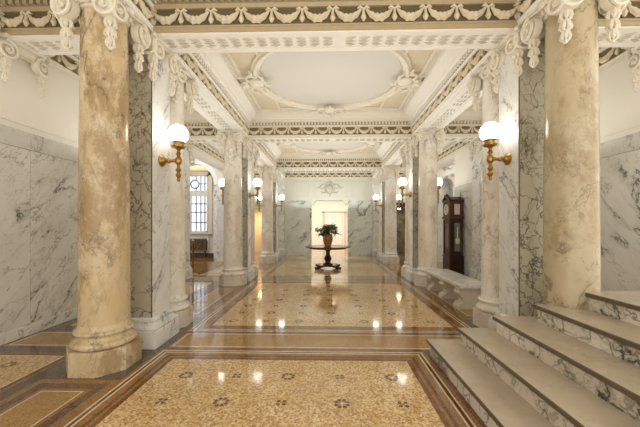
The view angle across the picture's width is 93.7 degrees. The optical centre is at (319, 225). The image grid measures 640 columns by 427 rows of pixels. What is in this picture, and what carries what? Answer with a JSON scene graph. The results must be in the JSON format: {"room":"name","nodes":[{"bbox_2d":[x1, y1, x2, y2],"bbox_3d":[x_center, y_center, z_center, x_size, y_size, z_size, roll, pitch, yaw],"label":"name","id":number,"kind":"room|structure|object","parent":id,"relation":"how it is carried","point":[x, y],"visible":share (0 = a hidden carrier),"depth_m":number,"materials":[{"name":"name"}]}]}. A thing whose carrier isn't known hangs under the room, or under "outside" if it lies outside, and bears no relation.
{"room":"grand lobby","nodes":[
{"label":"grand lobby","id":0,"kind":"room"},
{"bbox_2d":[0,0,223,345],"bbox_3d":[-4.039,-0.750,6.736,0.890,4.500,17.279,0,0,1],"label":"wall","id":1,"kind":"structure","parent":0,"point":[39,136],"depth_m":4.26,"materials":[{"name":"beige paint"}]},
{"bbox_2d":[0,26,52,97],"bbox_3d":[-3.910,-2.108,3.958,0.157,0.658,0.809,0,0,1],"label":"capital","id":2,"kind":"object","parent":1,"relation":"attached to","point":[10,47],"visible":1,"depth_m":3.92,"materials":[{"name":"paint"}]},
{"bbox_2d":[0,0,79,54],"bbox_3d":[-3.289,-2.676,3.943,1.558,0.648,1.070,0,0,1],"label":"trim","id":3,"kind":"structure","parent":1,"relation":"attached to","point":[33,23],"depth_m":3.72,"materials":[{"name":"paint"}]},
{"bbox_2d":[185,140,192,279],"bbox_3d":[-3.770,-0.435,8.405,0.229,3.871,0.579,0,0,1],"label":"pilaster","id":4,"kind":"object","parent":1,"relation":"attached to","point":[189,149],"visible":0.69,"depth_m":8.45,"materials":[{"name":"stone"}]},
{"bbox_2d":[184,112,218,142],"bbox_3d":[-3.185,-2.676,8.392,1.558,0.648,1.070,0,0,1],"label":"trim","id":5,"kind":"structure","parent":1,"relation":"attached to","point":[200,130],"depth_m":8.14,"materials":[{"name":"paint"}]},
{"bbox_2d":[190,165,213,257],"bbox_3d":[-6.704,-1.150,14.251,4.790,5.300,0.420,0,0,1],"label":"wall","id":6,"kind":"structure","parent":0,"point":[194,170],"depth_m":14.07,"materials":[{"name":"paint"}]},
{"bbox_2d":[190,175,207,232],"bbox_3d":[-6.138,-1.015,14.075,1.770,2.690,0.141,0,0,1],"label":"window","id":7,"kind":"structure","parent":6,"relation":"in","point":[198,184],"depth_m":14.09,"materials":[{"name":"glass"}]},
{"bbox_2d":[190,157,216,258],"bbox_3d":[-6.714,-1.150,13.595,4.800,5.300,0.632,0,0,1],"label":"wall","id":8,"kind":"structure","parent":0,"point":[212,170],"depth_m":13.49,"materials":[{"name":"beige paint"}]},
{"bbox_2d":[0,248,486,426],"bbox_3d":[0.290,1.600,9.396,19.000,0.201,23.200,0,0,1],"label":"floor","id":9,"kind":"structure","parent":0,"point":[297,344],"depth_m":3.24,"materials":[{"name":"beige stone"}]},
{"bbox_2d":[50,0,150,377],"bbox_3d":[-2.339,-0.440,3.266,0.669,3.880,0.669,0,0,1],"label":"marble column","id":10,"kind":"structure","parent":9,"relation":"on","point":[105,341],"depth_m":3.07,"materials":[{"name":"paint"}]},
{"bbox_2d":[128,31,178,349],"bbox_3d":[-2.329,-0.440,3.921,0.709,3.880,0.599,0,0,1],"label":"pier","id":11,"kind":"object","parent":9,"relation":"on","point":[151,89],"visible":0.57,"depth_m":3.71,"materials":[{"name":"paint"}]},
{"bbox_2d":[158,124,188,181],"bbox_3d":[-1.895,-0.942,3.910,0.349,0.744,0.248,0,0,1],"label":"wall lamp","id":12,"kind":"object","parent":11,"relation":"attached to","point":[178,134],"visible":1,"depth_m":3.86,"materials":[{"name":"gold metal"}]},
{"bbox_2d":[170,60,198,327],"bbox_3d":[-2.309,-0.440,4.575,0.669,3.880,0.669,0,0,1],"label":"marble column","id":13,"kind":"structure","parent":9,"relation":"on","point":[185,82],"depth_m":4.45,"materials":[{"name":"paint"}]},
{"bbox_2d":[191,240,197,275],"bbox_3d":[-3.839,0.961,9.072,0.300,1.078,0.300,0,0,1],"label":"stanchion","id":14,"kind":"object","parent":9,"relation":"on","point":[192,241],"visible":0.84,"depth_m":9.05,"materials":[{"name":"gold metal"}]},
{"bbox_2d":[190,239,206,257],"bbox_3d":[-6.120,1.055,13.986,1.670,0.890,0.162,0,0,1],"label":"chair","id":15,"kind":"object","parent":9,"relation":"on","point":[200,244],"visible":0.34,"depth_m":13.95,"materials":[{"name":"brown wood"}]},
{"bbox_2d":[216,129,248,285],"bbox_3d":[-2.235,-0.440,7.714,0.669,3.880,0.669,0,0,1],"label":"marble column","id":16,"kind":"structure","parent":9,"relation":"on","point":[234,142],"depth_m":7.51,"materials":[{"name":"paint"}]},
{"bbox_2d":[242,138,254,280],"bbox_3d":[-2.225,-0.440,8.369,0.709,3.880,0.599,0,0,1],"label":"pier","id":17,"kind":"object","parent":9,"relation":"on","point":[249,270],"visible":0.34,"depth_m":8.16,"materials":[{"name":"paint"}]},
{"bbox_2d":[218,178,223,204],"bbox_3d":[-2.659,-0.942,8.380,0.349,0.744,0.248,0,0,1],"label":"wall lamp","id":18,"kind":"object","parent":17,"relation":"attached to","point":[221,181],"visible":0.62,"depth_m":8.32,"materials":[{"name":"white glass"}]},
{"bbox_2d":[249,178,261,204],"bbox_3d":[-1.790,-0.942,8.359,0.349,0.744,0.248,0,0,1],"label":"wall lamp","id":19,"kind":"object","parent":17,"relation":"attached to","point":[257,182],"visible":1,"depth_m":8.30,"materials":[{"name":"white glass"}]},
{"bbox_2d":[251,145,259,275],"bbox_3d":[-2.205,-0.440,9.024,0.669,3.880,0.669,0,0,1],"label":"marble column","id":20,"kind":"structure","parent":9,"relation":"on","point":[256,155],"depth_m":8.93,"materials":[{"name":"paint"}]},
{"bbox_2d":[258,165,276,263],"bbox_3d":[-2.131,-0.440,12.163,0.669,3.880,0.669,0,0,1],"label":"marble column","id":21,"kind":"structure","parent":9,"relation":"on","point":[267,174],"depth_m":11.96,"materials":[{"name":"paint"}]},
{"bbox_2d":[273,169,279,260],"bbox_3d":[-2.121,-0.440,12.818,0.709,3.880,0.599,0,0,1],"label":"pier","id":22,"kind":"object","parent":9,"relation":"on","point":[277,175],"visible":0.39,"depth_m":12.61,"materials":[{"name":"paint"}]},
{"bbox_2d":[256,195,261,211],"bbox_3d":[-2.555,-0.942,12.828,0.349,0.744,0.248,0,0,1],"label":"wall lamp","id":23,"kind":"object","parent":22,"relation":"attached to","point":[260,196],"visible":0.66,"depth_m":12.79,"materials":[{"name":"white glass"}]},
{"bbox_2d":[276,195,284,211],"bbox_3d":[-1.686,-0.942,12.808,0.349,0.744,0.248,0,0,1],"label":"wall lamp","id":24,"kind":"object","parent":22,"relation":"attached to","point":[281,197],"visible":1,"depth_m":12.74,"materials":[{"name":"white glass"}]},
{"bbox_2d":[277,173,281,258],"bbox_3d":[-2.100,-0.440,13.473,0.669,3.880,0.669,0,0,1],"label":"marble column","id":25,"kind":"structure","parent":9,"relation":"on","point":[280,177],"depth_m":13.38,"materials":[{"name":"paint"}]},
{"bbox_2d":[305,245,350,269],"bbox_3d":[0.274,1.109,10.446,1.580,0.778,1.580,0,0,1],"label":"pedestal table","id":26,"kind":"object","parent":9,"relation":"on","point":[327,258],"visible":0.98,"depth_m":10.29,"materials":[{"name":"brown wood"}]},
{"bbox_2d":[315,223,341,245],"bbox_3d":[0.232,0.322,10.420,1.009,0.795,0.887,0,0,37],"label":"potted plant","id":27,"kind":"object","parent":26,"relation":"on","point":[325,232],"visible":0.99,"depth_m":10.31,"materials":[{"name":"green plant"}]},
{"bbox_2d":[376,172,379,258],"bbox_3d":[2.868,-0.440,13.357,0.669,3.880,0.669,0,0,1],"label":"marble column","id":28,"kind":"structure","parent":9,"relation":"on","point":[377,176],"depth_m":13.32,"materials":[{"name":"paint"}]},
{"bbox_2d":[378,168,384,261],"bbox_3d":[2.858,-0.440,12.702,0.709,3.880,0.599,0,0,1],"label":"pier","id":29,"kind":"object","parent":9,"relation":"on","point":[382,184],"visible":0.34,"depth_m":12.50,"materials":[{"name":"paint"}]},
{"bbox_2d":[373,195,381,210],"bbox_3d":[2.423,-0.942,12.712,0.349,0.744,0.248,0,0,1],"label":"wall lamp","id":30,"kind":"object","parent":29,"relation":"attached to","point":[375,197],"visible":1,"depth_m":12.65,"materials":[{"name":"white glass"}]},
{"bbox_2d":[381,165,400,263],"bbox_3d":[2.837,-0.440,12.047,0.669,3.880,0.669,0,0,1],"label":"marble column","id":31,"kind":"structure","parent":9,"relation":"on","point":[389,173],"depth_m":11.84,"materials":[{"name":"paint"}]},
{"bbox_2d":[399,145,408,276],"bbox_3d":[2.764,-0.440,8.908,0.669,3.880,0.669,0,0,1],"label":"marble column","id":32,"kind":"structure","parent":9,"relation":"on","point":[402,153],"depth_m":8.82,"materials":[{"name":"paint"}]},
{"bbox_2d":[405,137,418,281],"bbox_3d":[2.754,-0.440,8.253,0.709,3.880,0.599,0,0,1],"label":"pier","id":33,"kind":"object","parent":9,"relation":"on","point":[413,161],"visible":0.41,"depth_m":8.05,"materials":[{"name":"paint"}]},
{"bbox_2d":[398,178,410,204],"bbox_3d":[2.319,-0.942,8.263,0.349,0.744,0.248,0,0,1],"label":"wall lamp","id":34,"kind":"object","parent":33,"relation":"attached to","point":[402,182],"visible":1,"depth_m":8.21,"materials":[{"name":"white glass"}]},
{"bbox_2d":[437,178,442,203],"bbox_3d":[3.188,-0.942,8.243,0.349,0.744,0.248,0,0,1],"label":"wall lamp","id":35,"kind":"object","parent":33,"relation":"attached to","point":[439,180],"visible":0.48,"depth_m":8.16,"materials":[{"name":"white glass"}]},
{"bbox_2d":[411,128,445,286],"bbox_3d":[2.733,-0.440,7.598,0.669,3.880,0.669,0,0,1],"label":"marble column","id":36,"kind":"structure","parent":9,"relation":"on","point":[427,139],"depth_m":7.40,"materials":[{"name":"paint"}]},
{"bbox_2d":[424,269,480,308],"bbox_3d":[2.746,1.268,6.207,0.540,0.465,1.940,0,0,1],"label":"bench","id":37,"kind":"object","parent":9,"relation":"on","point":[451,284],"visible":0.91,"depth_m":5.80,"materials":[{"name":"white stone"}]},
{"bbox_2d":[442,192,463,273],"bbox_3d":[4.191,0.220,9.495,0.475,2.560,0.580,0,0,1],"label":"grandfather clock","id":38,"kind":"object","parent":9,"relation":"on","point":[453,258],"visible":0.99,"depth_m":9.26,"materials":[{"name":"brown wood"}]},
{"bbox_2d":[443,201,462,216],"bbox_3d":[4.203,-0.510,9.491,0.410,0.460,0.507,0,0,1],"label":"hood","id":39,"kind":"object","parent":38,"relation":"attached to","point":[450,208],"depth_m":9.25,"materials":[{"name":"red wood"}]},
{"bbox_2d":[467,56,498,327],"bbox_3d":[2.660,-0.440,4.459,0.669,3.880,0.669,0,0,1],"label":"marble column","id":40,"kind":"structure","parent":9,"relation":"on","point":[481,79],"depth_m":4.35,"materials":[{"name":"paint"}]},
{"bbox_2d":[488,25,544,327],"bbox_3d":[2.650,-0.440,3.804,0.709,3.880,0.599,0,0,1],"label":"pier","id":41,"kind":"object","parent":9,"relation":"on","point":[519,86],"visible":0.66,"depth_m":3.60,"materials":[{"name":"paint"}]},
{"bbox_2d":[479,122,511,180],"bbox_3d":[2.215,-0.942,3.814,0.349,0.744,0.248,0,0,1],"label":"wall lamp","id":42,"kind":"object","parent":41,"relation":"attached to","point":[489,132],"visible":1,"depth_m":3.77,"materials":[{"name":"gold metal"}]},
{"bbox_2d":[426,291,639,426],"bbox_3d":[3.262,1.075,1.849,4.105,0.850,3.250,0,0,1],"label":"staircase","id":43,"kind":"structure","parent":9,"relation":"on","point":[558,366],"depth_m":2.38,"materials":[{"name":"stone"}]},
{"bbox_2d":[520,0,629,309],"bbox_3d":[2.629,-0.440,3.149,0.669,3.880,0.669,0,0,1],"label":"marble column","id":44,"kind":"structure","parent":9,"relation":"on","point":[571,152],"depth_m":2.97,"materials":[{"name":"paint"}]},
{"bbox_2d":[255,209,261,251],"bbox_3d":[-3.089,0.100,16.527,2.270,2.800,1.700,0,0,1],"label":"wall","id":45,"kind":"structure","parent":0,"point":[258,215],"depth_m":17.29,"materials":[{"name":"beige paint"}]},
{"bbox_2d":[254,171,404,254],"bbox_3d":[0.426,-0.750,15.229,9.400,4.500,0.730,0,0,1],"label":"wall","id":46,"kind":"structure","parent":0,"point":[302,189],"depth_m":15.18,"materials":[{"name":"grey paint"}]},
{"bbox_2d":[124,0,285,177],"bbox_3d":[-2.264,-2.676,6.694,1.180,0.648,17.279,0,0,1],"label":"trim","id":47,"kind":"structure","parent":46,"relation":"attached to","point":[220,99],"depth_m":5.94,"materials":[{"name":"paint"}]},
{"bbox_2d":[278,178,285,254],"bbox_3d":[-2.107,-0.435,15.139,0.840,3.871,0.229,0,0,1],"label":"pilaster","id":48,"kind":"object","parent":46,"relation":"attached to","point":[281,188],"visible":0.48,"depth_m":15.10,"materials":[{"name":"stone"}]},
{"bbox_2d":[371,178,378,255],"bbox_3d":[2.952,-0.435,15.021,0.840,3.871,0.229,0,0,1],"label":"pilaster","id":49,"kind":"object","parent":46,"relation":"attached to","point":[374,181],"visible":0.52,"depth_m":14.99,"materials":[{"name":"stone"}]},
{"bbox_2d":[371,0,541,177],"bbox_3d":[2.715,-2.676,6.578,1.180,0.648,17.279,0,0,1],"label":"ceiling beam","id":50,"kind":"structure","parent":46,"relation":"attached to","point":[443,95],"depth_m":5.86,"materials":[{"name":"paint"}]},
{"bbox_2d":[312,201,347,245],"bbox_3d":[0.686,-0.150,17.789,5.200,3.300,4.400,0,0,1],"label":"wall","id":51,"kind":"structure","parent":0,"point":[318,207],"depth_m":19.80,"materials":[{"name":"beige paint"}]},
{"bbox_2d":[322,211,346,244],"bbox_3d":[0.956,0.270,19.696,1.650,2.460,0.173,0,0,1],"label":"door","id":52,"kind":"structure","parent":51,"relation":"in","point":[338,218],"depth_m":19.69,"materials":[{"name":"beige paint"}]},
{"bbox_2d":[184,50,482,156],"bbox_3d":[0.226,-2.993,6.646,9.400,0.415,17.700,0,0,1],"label":"ceiling","id":53,"kind":"structure","parent":0,"point":[327,82],"depth_m":6.20,"materials":[{"name":"paint"}]},
{"bbox_2d":[276,152,381,170],"bbox_3d":[0.368,-2.676,12.760,4.618,0.648,1.070,0,0,1],"label":"trim","id":54,"kind":"structure","parent":53,"relation":"attached to","point":[286,161],"depth_m":12.50,"materials":[{"name":"paint"}]},
{"bbox_2d":[247,110,412,142],"bbox_3d":[0.264,-2.676,8.311,4.618,0.648,1.070,0,0,1],"label":"ceiling beam","id":55,"kind":"structure","parent":53,"relation":"attached to","point":[351,126],"depth_m":8.05,"materials":[{"name":"paint"}]},
{"bbox_2d":[150,0,520,52],"bbox_3d":[0.160,-2.676,3.862,4.618,0.648,1.070,0,0,1],"label":"ceiling beam","id":56,"kind":"structure","parent":53,"relation":"attached to","point":[184,26],"depth_m":3.65,"materials":[{"name":"paint"}]},
{"bbox_2d":[396,194,401,211],"bbox_3d":[3.292,-0.942,12.691,0.349,0.744,0.248,0,0,1],"label":"wall lamp","id":57,"kind":"object","parent":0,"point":[398,197],"visible":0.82,"depth_m":12.65,"materials":[{"name":"white glass"}]},
{"bbox_2d":[397,208,404,251],"bbox_3d":[4.119,0.100,16.358,1.870,2.800,1.700,0,0,1],"label":"wall","id":58,"kind":"structure","parent":0,"point":[400,215],"depth_m":17.10,"materials":[{"name":"stone"}]},
{"bbox_2d":[442,180,449,258],"bbox_3d":[5.592,-0.500,13.703,0.900,4.000,0.140,0,0,1],"label":"wall","id":59,"kind":"structure","parent":0,"point":[445,185],"depth_m":13.63,"materials":[{"name":"white stone"}]},
{"bbox_2d":[442,162,454,196],"bbox_3d":[7.436,-1.150,13.301,4.894,5.300,0.558,0,0,1],"label":"wall","id":60,"kind":"structure","parent":0,"point":[448,172],"depth_m":13.27,"materials":[{"name":"beige paint"}]},
{"bbox_2d":[437,47,639,290],"bbox_3d":[4.554,-0.750,9.306,0.890,4.500,11.738,0,0,1],"label":"wall","id":61,"kind":"structure","parent":0,"point":[619,104],"depth_m":4.41,"materials":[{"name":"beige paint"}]},
{"bbox_2d":[400,160,405,170],"bbox_3d":[3.817,-2.676,12.679,1.558,0.648,1.070,0,0,1],"label":"trim","id":62,"kind":"structure","parent":61,"relation":"attached to","point":[401,166],"depth_m":12.48,"materials":[{"name":"paint"}]},
{"bbox_2d":[454,190,459,196],"bbox_3d":[4.433,-0.990,9.709,0.029,0.260,0.420,0,0,1],"label":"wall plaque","id":63,"kind":"object","parent":61,"relation":"attached to","point":[456,193],"visible":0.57,"depth_m":9.64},
{"bbox_2d":[443,109,481,141],"bbox_3d":[3.713,-2.676,8.230,1.558,0.648,1.070,0,0,1],"label":"trim","id":64,"kind":"structure","parent":61,"relation":"attached to","point":[466,126],"depth_m":7.98,"materials":[{"name":"paint"}]},
{"bbox_2d":[469,136,481,280],"bbox_3d":[4.299,-0.435,8.217,0.229,3.871,0.579,0,0,1],"label":"pilaster","id":65,"kind":"object","parent":61,"relation":"attached to","point":[475,147],"visible":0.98,"depth_m":8.17,"materials":[{"name":"stone"}]},
{"bbox_2d":[598,0,639,47],"bbox_3d":[3.609,-2.676,3.782,1.558,0.648,1.070,0,0,1],"label":"trim","id":66,"kind":"structure","parent":61,"relation":"attached to","point":[629,30],"depth_m":3.60,"materials":[{"name":"paint"}]},
{"bbox_2d":[624,45,639,91],"bbox_3d":[4.231,-2.108,3.767,0.157,0.658,0.809,0,0,1],"label":"capital","id":67,"kind":"object","parent":61,"relation":"attached to","point":[633,63],"visible":1,"depth_m":3.99,"materials":[{"name":"paint"}]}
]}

